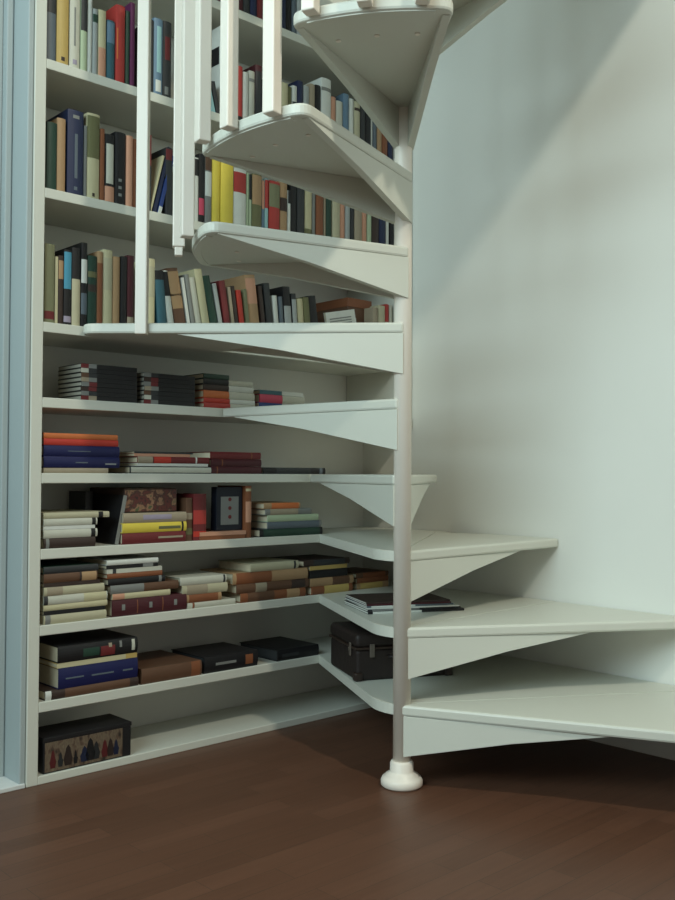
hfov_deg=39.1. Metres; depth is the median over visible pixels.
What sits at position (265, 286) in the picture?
book
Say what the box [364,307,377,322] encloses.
book
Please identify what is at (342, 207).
book
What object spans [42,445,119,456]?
book
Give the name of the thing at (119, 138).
book
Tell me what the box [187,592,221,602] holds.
book
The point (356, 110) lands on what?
book
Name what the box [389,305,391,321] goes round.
book
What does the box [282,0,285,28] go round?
book
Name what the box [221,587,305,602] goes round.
book
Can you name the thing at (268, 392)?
book
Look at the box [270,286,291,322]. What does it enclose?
book
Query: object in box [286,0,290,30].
book
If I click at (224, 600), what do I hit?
book
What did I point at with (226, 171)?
book
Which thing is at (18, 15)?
trim
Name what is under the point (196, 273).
book
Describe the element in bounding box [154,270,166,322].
book
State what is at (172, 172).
book
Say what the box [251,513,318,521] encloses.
book
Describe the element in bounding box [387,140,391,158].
book
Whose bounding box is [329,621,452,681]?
suitcase
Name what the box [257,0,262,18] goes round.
book
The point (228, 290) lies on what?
book
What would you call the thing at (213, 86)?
book
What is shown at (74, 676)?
book
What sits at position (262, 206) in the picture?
book
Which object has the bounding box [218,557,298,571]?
book
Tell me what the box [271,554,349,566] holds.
book
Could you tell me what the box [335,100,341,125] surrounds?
book
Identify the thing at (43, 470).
book
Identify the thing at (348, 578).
book
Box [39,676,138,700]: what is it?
book
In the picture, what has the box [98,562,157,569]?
book
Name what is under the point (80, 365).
book
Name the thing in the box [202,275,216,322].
book
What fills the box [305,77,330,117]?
book
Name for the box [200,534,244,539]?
book
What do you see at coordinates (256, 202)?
book
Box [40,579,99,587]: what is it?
book
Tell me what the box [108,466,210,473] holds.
book
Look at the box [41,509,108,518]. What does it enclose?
book
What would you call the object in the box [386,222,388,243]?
book
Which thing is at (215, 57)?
book
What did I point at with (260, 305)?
book
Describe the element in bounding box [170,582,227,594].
book
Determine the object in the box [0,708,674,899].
floor
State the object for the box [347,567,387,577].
book
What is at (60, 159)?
book
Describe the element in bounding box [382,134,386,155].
book
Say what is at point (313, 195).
book
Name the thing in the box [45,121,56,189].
book
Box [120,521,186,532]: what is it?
book
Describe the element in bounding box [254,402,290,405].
book
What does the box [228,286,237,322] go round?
book
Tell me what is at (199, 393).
book
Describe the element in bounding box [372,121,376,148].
book
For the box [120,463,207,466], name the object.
book
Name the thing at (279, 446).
wall
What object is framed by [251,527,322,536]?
book
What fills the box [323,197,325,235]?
book
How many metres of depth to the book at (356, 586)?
3.34 m
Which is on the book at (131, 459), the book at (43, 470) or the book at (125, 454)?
the book at (125, 454)
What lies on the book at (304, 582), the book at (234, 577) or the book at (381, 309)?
the book at (234, 577)
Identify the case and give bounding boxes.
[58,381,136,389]
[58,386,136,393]
[58,391,136,398]
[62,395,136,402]
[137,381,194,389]
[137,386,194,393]
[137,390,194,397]
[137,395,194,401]
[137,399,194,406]
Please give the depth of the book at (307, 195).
3.17 m
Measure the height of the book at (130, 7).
0.244 m
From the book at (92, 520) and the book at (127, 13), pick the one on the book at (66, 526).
the book at (92, 520)
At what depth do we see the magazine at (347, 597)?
2.77 m
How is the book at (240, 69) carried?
on the bookcase
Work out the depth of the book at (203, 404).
2.90 m
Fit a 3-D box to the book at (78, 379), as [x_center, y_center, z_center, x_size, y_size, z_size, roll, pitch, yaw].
[-0.680,-0.190,2.693,0.174,0.012,0.136,2,-2,-43]
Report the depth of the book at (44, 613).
2.56 m
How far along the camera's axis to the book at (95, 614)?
2.56 m
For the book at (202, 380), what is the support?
on the book at (197, 386)
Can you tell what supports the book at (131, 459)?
on the book at (121, 464)
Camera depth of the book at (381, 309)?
3.39 m
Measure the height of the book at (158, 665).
0.043 m
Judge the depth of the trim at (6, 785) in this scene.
2.44 m
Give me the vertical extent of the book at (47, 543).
0.026 m
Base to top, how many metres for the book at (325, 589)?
0.026 m
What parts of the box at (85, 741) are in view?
lid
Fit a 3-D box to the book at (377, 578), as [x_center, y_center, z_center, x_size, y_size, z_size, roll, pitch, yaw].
[0.067,0.458,3.410,0.155,0.017,0.172,2,-2,-43]
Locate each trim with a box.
[0,0,33,783]
[0,776,24,793]
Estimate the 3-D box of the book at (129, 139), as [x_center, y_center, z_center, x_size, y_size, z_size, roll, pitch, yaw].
[-0.639,-0.792,2.756,0.020,0.205,0.142,2,-2,-43]
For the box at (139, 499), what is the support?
on the book at (138, 517)
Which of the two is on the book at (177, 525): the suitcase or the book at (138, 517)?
the book at (138, 517)
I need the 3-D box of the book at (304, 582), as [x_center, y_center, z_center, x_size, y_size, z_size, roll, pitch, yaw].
[-0.265,0.435,3.095,0.295,0.028,0.184,2,-2,-43]
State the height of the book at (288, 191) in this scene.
0.172 m
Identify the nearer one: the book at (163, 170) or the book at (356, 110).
the book at (163, 170)
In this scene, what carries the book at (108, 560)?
on the book at (152, 563)
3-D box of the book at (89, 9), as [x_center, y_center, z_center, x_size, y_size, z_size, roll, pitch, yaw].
[-0.735,-1.145,2.681,0.013,0.215,0.148,2,-2,-43]
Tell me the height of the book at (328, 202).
0.197 m
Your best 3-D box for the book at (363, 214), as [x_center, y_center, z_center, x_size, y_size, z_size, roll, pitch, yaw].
[0.047,-0.774,3.398,0.022,0.208,0.144,2,-2,-43]
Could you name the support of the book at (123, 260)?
on the bookcase
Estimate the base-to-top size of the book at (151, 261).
0.222 m
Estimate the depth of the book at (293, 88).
3.13 m
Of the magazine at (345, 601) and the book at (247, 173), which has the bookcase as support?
the book at (247, 173)
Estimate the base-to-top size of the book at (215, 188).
0.211 m
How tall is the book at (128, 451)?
0.005 m
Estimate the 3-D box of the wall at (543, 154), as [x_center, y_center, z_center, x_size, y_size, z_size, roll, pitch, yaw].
[2.194,-1.637,1.560,0.122,5.000,6.240,2,-2,-43]
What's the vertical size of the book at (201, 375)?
0.015 m
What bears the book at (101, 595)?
on the book at (95, 602)
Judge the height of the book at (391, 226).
0.199 m
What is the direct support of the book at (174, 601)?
on the bookcase
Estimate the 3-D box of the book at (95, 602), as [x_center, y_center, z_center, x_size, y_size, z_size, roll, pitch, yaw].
[-0.773,0.421,2.639,0.187,0.016,0.202,2,-2,-43]
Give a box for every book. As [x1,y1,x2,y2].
[39,629,137,662]
[39,652,136,668]
[39,657,137,689]
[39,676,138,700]
[40,536,95,548]
[40,559,98,573]
[40,571,97,583]
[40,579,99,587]
[40,582,104,595]
[40,590,107,604]
[40,599,106,610]
[40,605,104,615]
[40,609,106,624]
[41,456,119,467]
[41,468,107,472]
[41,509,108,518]
[41,517,96,525]
[41,525,94,529]
[41,528,97,538]
[42,433,117,439]
[42,438,117,446]
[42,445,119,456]
[43,243,54,322]
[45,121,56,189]
[46,0,55,60]
[46,108,83,195]
[50,117,65,191]
[54,256,57,322]
[55,249,71,324]
[56,0,68,64]
[56,242,86,325]
[57,255,63,323]
[58,363,136,371]
[58,368,136,376]
[58,372,136,380]
[58,377,136,385]
[67,247,79,325]
[68,0,79,68]
[69,491,92,509]
[76,554,157,565]
[79,0,87,70]
[83,112,99,198]
[83,125,86,195]
[87,0,91,71]
[87,255,96,323]
[88,251,102,322]
[91,8,97,73]
[93,494,126,544]
[96,565,161,573]
[97,9,105,76]
[97,570,161,578]
[97,574,164,585]
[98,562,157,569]
[99,128,104,199]
[100,249,111,322]
[104,133,113,202]
[104,578,178,593]
[105,19,114,79]
[105,591,186,616]
[106,4,124,82]
[107,589,169,599]
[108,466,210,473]
[111,131,125,204]
[112,256,119,322]
[119,256,126,322]
[119,453,189,456]
[119,456,208,463]
[119,531,185,544]
[120,451,192,453]
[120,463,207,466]
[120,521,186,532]
[121,511,186,522]
[124,10,129,84]
[125,2,134,85]
[125,135,132,206]
[125,255,133,322]
[132,139,135,207]
[133,258,154,322]
[134,20,152,91]
[136,135,150,210]
[137,372,194,380]
[137,377,194,384]
[137,650,201,684]
[151,17,162,94]
[151,147,172,215]
[151,155,163,210]
[152,147,169,211]
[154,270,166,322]
[156,155,172,212]
[161,268,184,322]
[162,21,170,97]
[162,570,226,585]
[163,270,173,322]
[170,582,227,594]
[171,642,257,673]
[172,157,198,220]
[172,172,172,215]
[176,497,191,540]
[177,493,205,540]
[178,269,208,322]
[179,274,194,322]
[179,277,189,322]
[185,373,228,379]
[186,596,234,608]
[187,452,260,459]
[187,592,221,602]
[189,277,200,322]
[194,384,252,392]
[194,397,254,405]
[195,153,203,222]
[195,378,252,387]
[195,390,254,400]
[195,402,254,407]
[199,529,245,535]
[199,566,307,584]
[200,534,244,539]
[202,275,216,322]
[204,156,211,222]
[208,459,261,466]
[208,466,261,473]
[210,280,229,322]
[211,26,219,108]
[211,81,219,113]
[211,91,214,111]
[211,159,219,221]
[211,283,221,322]
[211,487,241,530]
[217,0,242,10]
[218,485,250,537]
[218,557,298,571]
[219,162,232,222]
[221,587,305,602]
[222,578,308,593]
[224,275,258,322]
[225,287,234,322]
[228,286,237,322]
[233,167,245,224]
[235,290,243,322]
[238,66,242,119]
[239,636,318,661]
[241,289,248,322]
[242,72,247,118]
[243,0,249,13]
[243,64,261,113]
[246,172,248,225]
[247,70,254,116]
[248,174,251,225]
[250,0,256,16]
[251,173,261,226]
[251,501,299,508]
[251,508,310,514]
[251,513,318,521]
[251,520,321,528]
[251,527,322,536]
[252,390,302,396]
[254,394,304,403]
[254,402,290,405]
[255,283,272,322]
[256,286,264,322]
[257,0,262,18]
[261,180,263,227]
[261,467,324,473]
[262,178,267,227]
[268,180,279,229]
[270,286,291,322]
[270,295,277,322]
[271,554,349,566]
[277,181,286,230]
[277,296,283,322]
[281,82,287,105]
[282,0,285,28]
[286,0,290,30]
[287,184,295,231]
[287,190,290,230]
[288,80,302,102]
[288,86,290,104]
[290,85,296,103]
[290,293,296,322]
[291,0,295,32]
[296,0,300,34]
[296,187,303,232]
[296,296,317,322]
[296,299,303,322]
[297,297,309,322]
[299,563,346,570]
[303,85,308,103]
[304,190,311,233]
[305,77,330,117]
[305,583,352,594]
[306,83,314,107]
[307,567,347,578]
[308,574,353,586]
[311,193,314,234]
[315,84,319,110]
[315,194,322,235]
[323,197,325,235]
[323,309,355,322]
[325,199,330,236]
[331,96,335,120]
[331,201,339,237]
[335,93,348,129]
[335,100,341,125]
[340,204,344,237]
[344,206,349,238]
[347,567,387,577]
[349,98,353,132]
[350,208,353,239]
[352,580,388,589]
[353,101,359,137]
[353,575,387,583]
[354,209,361,240]
[360,106,364,140]
[362,212,365,240]
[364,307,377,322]
[365,112,370,144]
[366,214,370,241]
[370,305,384,322]
[371,216,378,242]
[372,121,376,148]
[376,127,381,152]
[379,219,385,243]
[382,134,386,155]
[383,304,388,322]
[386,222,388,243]
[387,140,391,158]
[389,223,393,244]
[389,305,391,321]
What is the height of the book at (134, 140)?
0.202 m
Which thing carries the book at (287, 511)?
on the book at (290, 517)
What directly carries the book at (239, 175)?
on the bookcase
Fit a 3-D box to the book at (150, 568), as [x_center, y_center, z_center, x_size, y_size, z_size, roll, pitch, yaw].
[-0.634,0.341,2.756,0.178,0.012,0.181,2,-2,-43]
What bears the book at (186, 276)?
on the bookcase
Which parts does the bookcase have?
panel, shelf, shelf, shelf, shelf, shelf, shelf, shelf, shelf, shelf, panel, corner shelf, corner shelf, corner shelf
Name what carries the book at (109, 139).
on the bookcase
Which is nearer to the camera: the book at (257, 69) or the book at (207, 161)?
the book at (207, 161)
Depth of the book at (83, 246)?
2.60 m
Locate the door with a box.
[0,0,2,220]
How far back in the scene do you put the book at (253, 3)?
3.02 m
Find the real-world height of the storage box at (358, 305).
0.224 m
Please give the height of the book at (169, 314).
0.196 m
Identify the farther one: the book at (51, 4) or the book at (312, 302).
the book at (312, 302)
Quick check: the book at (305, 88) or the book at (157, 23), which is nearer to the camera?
the book at (157, 23)
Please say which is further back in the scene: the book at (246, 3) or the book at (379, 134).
the book at (379, 134)
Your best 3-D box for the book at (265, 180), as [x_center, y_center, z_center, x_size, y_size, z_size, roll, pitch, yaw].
[-0.272,-0.775,3.096,0.014,0.191,0.132,2,-2,-43]
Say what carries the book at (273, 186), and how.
on the bookcase
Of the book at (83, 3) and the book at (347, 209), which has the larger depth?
the book at (347, 209)
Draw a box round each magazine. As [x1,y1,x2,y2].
[344,600,459,611]
[345,593,449,603]
[345,597,453,607]
[346,603,463,613]
[347,597,450,605]
[347,600,458,609]
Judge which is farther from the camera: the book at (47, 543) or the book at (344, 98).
the book at (344, 98)
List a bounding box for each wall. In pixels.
[38,0,362,727]
[362,0,674,759]
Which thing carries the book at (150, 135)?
on the bookcase
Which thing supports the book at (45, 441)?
on the book at (47, 450)
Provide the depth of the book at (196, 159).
2.86 m
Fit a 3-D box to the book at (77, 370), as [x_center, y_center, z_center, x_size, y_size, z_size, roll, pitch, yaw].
[-0.680,-0.215,2.694,0.174,0.012,0.136,2,-2,-43]
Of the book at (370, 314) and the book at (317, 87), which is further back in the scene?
the book at (370, 314)
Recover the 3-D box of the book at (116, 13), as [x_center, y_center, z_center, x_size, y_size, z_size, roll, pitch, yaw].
[-0.666,-1.147,2.745,0.028,0.222,0.155,2,-2,-43]
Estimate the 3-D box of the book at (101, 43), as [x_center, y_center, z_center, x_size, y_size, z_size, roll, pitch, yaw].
[-0.700,-1.132,2.698,0.023,0.190,0.132,2,-2,-43]
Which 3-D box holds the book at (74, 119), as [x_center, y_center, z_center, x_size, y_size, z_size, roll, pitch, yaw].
[-0.768,-0.810,2.650,0.047,0.234,0.164,2,-2,-43]
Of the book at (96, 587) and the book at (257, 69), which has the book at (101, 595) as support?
the book at (96, 587)
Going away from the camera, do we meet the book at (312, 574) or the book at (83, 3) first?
the book at (83, 3)
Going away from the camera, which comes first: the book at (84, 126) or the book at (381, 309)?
the book at (84, 126)
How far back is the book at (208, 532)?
2.90 m
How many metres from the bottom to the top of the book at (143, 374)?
0.012 m
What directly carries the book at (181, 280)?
on the bookcase
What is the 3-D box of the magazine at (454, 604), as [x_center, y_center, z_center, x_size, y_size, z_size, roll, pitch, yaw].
[0.194,0.459,2.859,0.285,0.003,0.207,1,-2,-16]
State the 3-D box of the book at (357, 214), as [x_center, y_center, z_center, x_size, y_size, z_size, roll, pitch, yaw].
[0.027,-0.771,3.372,0.036,0.200,0.140,2,-2,-43]
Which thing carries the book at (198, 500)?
on the bookcase
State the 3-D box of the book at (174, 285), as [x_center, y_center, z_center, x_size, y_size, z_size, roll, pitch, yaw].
[-0.520,-0.434,2.860,0.076,0.210,0.145,2,-2,-43]
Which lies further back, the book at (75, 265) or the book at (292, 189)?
the book at (292, 189)
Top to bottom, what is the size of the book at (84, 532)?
0.022 m
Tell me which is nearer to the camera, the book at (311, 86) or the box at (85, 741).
the box at (85, 741)
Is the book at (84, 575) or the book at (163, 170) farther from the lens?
the book at (163, 170)
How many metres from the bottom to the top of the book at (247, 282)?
0.231 m
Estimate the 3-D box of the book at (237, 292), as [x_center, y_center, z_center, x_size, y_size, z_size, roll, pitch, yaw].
[-0.341,-0.412,3.015,0.046,0.176,0.122,2,-2,-43]
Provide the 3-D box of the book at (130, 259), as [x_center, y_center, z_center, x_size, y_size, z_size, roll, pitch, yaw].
[-0.639,-0.442,2.755,0.020,0.220,0.152,2,-2,-43]
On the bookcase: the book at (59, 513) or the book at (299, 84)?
the book at (299, 84)
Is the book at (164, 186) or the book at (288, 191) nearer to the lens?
the book at (164, 186)
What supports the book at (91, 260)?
on the bookcase
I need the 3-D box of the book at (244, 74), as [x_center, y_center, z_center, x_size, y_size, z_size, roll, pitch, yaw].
[-0.331,-1.109,3.041,0.021,0.164,0.122,2,-2,-43]
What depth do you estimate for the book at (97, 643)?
2.62 m
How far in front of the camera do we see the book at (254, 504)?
3.06 m
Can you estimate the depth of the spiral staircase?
2.46 m
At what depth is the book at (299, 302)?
3.13 m
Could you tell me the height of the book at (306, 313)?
0.188 m
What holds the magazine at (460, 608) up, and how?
on the bookcase
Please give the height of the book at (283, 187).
0.198 m
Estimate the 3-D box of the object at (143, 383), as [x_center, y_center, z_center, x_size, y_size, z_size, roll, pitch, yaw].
[-0.536,-0.188,2.829,0.175,0.012,0.136,2,-2,-43]
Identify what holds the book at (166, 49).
on the bookcase
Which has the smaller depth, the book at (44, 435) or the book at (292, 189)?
the book at (44, 435)
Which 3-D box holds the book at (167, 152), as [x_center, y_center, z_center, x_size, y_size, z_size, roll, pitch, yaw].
[-0.542,-0.788,2.846,0.023,0.202,0.141,2,-2,-43]
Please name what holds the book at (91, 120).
on the bookcase
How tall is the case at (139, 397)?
0.012 m
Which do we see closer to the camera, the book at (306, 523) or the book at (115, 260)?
the book at (115, 260)
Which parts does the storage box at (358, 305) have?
lid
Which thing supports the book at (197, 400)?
on the book at (203, 404)
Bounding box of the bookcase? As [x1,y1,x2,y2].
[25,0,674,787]
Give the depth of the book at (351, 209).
3.30 m
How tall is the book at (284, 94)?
0.175 m
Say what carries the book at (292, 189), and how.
on the bookcase
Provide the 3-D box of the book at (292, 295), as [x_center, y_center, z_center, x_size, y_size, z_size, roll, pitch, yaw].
[-0.183,-0.416,3.167,0.035,0.193,0.134,2,-2,-43]
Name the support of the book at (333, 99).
on the bookcase
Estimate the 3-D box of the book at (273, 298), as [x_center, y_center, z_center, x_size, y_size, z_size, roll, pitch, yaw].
[-0.238,-0.410,3.112,0.036,0.177,0.122,2,-2,-43]
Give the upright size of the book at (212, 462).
0.022 m
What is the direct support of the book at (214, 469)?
on the bookcase
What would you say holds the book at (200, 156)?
on the bookcase
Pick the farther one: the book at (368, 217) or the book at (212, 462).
the book at (368, 217)
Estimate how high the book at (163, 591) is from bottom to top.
0.016 m
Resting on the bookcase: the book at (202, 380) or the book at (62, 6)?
the book at (62, 6)
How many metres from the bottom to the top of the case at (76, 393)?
0.012 m
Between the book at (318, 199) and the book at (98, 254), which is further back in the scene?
the book at (318, 199)
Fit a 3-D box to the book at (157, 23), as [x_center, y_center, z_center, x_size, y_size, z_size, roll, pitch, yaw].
[-0.576,-1.147,2.833,0.030,0.227,0.158,2,-2,-43]
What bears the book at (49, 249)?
on the bookcase
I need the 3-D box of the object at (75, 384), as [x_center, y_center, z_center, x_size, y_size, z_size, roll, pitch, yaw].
[-0.680,-0.178,2.693,0.173,0.012,0.136,2,-2,-43]
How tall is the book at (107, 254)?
0.224 m
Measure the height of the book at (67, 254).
0.205 m
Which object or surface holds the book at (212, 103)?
on the bookcase
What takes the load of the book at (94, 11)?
on the bookcase
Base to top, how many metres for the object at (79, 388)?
0.012 m
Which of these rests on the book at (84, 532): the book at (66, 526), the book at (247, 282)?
the book at (66, 526)
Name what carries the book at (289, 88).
on the bookcase
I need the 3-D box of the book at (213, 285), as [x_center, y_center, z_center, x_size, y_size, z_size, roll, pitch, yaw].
[-0.406,-0.418,2.960,0.053,0.184,0.127,2,-2,-43]
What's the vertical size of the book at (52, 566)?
0.018 m
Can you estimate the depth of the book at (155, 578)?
2.68 m
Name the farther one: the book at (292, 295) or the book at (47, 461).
the book at (292, 295)
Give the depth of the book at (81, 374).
2.64 m
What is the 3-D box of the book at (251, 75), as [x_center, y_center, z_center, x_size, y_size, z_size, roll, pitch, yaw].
[-0.312,-1.114,3.056,0.021,0.175,0.123,2,-2,-43]
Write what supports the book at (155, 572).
on the book at (155, 578)
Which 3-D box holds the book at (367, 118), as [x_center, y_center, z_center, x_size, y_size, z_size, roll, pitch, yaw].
[0.061,-1.121,3.416,0.027,0.210,0.146,2,-2,-43]
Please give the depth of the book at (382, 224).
3.40 m
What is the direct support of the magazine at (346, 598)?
on the magazine at (454, 604)
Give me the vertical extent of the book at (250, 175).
0.190 m
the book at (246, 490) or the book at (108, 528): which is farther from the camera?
the book at (246, 490)
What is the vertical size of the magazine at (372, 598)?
0.004 m
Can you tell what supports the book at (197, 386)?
on the book at (199, 393)
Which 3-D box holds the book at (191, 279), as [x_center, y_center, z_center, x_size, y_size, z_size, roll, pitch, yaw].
[-0.468,-0.423,2.902,0.055,0.190,0.132,2,-2,-43]
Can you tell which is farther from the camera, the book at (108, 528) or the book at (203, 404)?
the book at (203, 404)
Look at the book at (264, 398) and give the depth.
3.06 m
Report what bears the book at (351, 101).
on the bookcase
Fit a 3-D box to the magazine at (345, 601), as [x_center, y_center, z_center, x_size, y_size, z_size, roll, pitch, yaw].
[0.192,0.464,2.863,0.292,0.005,0.212,1,-2,-18]
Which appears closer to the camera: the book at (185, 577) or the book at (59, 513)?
the book at (59, 513)
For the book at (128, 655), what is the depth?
2.59 m
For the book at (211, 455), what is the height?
0.022 m
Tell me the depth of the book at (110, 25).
2.67 m
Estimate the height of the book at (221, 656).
0.049 m
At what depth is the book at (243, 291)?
2.98 m
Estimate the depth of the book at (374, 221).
3.38 m
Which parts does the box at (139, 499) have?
lid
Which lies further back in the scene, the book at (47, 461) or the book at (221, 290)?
the book at (221, 290)
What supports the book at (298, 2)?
on the bookcase
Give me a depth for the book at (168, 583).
2.70 m
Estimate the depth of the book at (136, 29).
2.81 m
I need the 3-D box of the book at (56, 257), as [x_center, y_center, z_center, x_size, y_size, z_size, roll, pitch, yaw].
[-0.796,-0.428,2.595,0.008,0.182,0.124,2,-2,-43]
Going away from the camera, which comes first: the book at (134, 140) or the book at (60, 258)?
the book at (60, 258)
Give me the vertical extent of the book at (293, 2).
0.220 m
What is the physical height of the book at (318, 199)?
0.198 m
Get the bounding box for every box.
[38,714,131,773]
[90,487,176,512]
[316,297,371,322]
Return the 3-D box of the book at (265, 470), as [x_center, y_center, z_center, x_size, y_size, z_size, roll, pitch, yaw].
[-0.206,0.070,3.173,0.265,0.021,0.203,2,-2,-43]
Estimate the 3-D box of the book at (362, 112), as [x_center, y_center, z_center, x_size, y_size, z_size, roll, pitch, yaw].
[0.043,-1.118,3.396,0.022,0.203,0.141,2,-2,-43]
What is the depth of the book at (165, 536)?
2.73 m
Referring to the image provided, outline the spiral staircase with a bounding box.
[83,0,674,791]
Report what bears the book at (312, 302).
on the bookcase
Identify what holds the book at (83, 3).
on the bookcase
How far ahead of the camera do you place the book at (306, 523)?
3.07 m
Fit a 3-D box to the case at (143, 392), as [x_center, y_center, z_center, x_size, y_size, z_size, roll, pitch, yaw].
[-0.536,-0.162,2.828,0.175,0.012,0.136,2,-2,-43]
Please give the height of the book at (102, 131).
0.204 m
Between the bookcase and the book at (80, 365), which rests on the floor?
the bookcase
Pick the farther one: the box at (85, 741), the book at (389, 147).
the book at (389, 147)
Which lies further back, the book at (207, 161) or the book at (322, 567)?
the book at (322, 567)
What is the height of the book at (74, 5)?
0.213 m
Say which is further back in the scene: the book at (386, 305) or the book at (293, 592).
the book at (386, 305)
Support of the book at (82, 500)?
on the bookcase
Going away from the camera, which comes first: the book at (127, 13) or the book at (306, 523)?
the book at (127, 13)

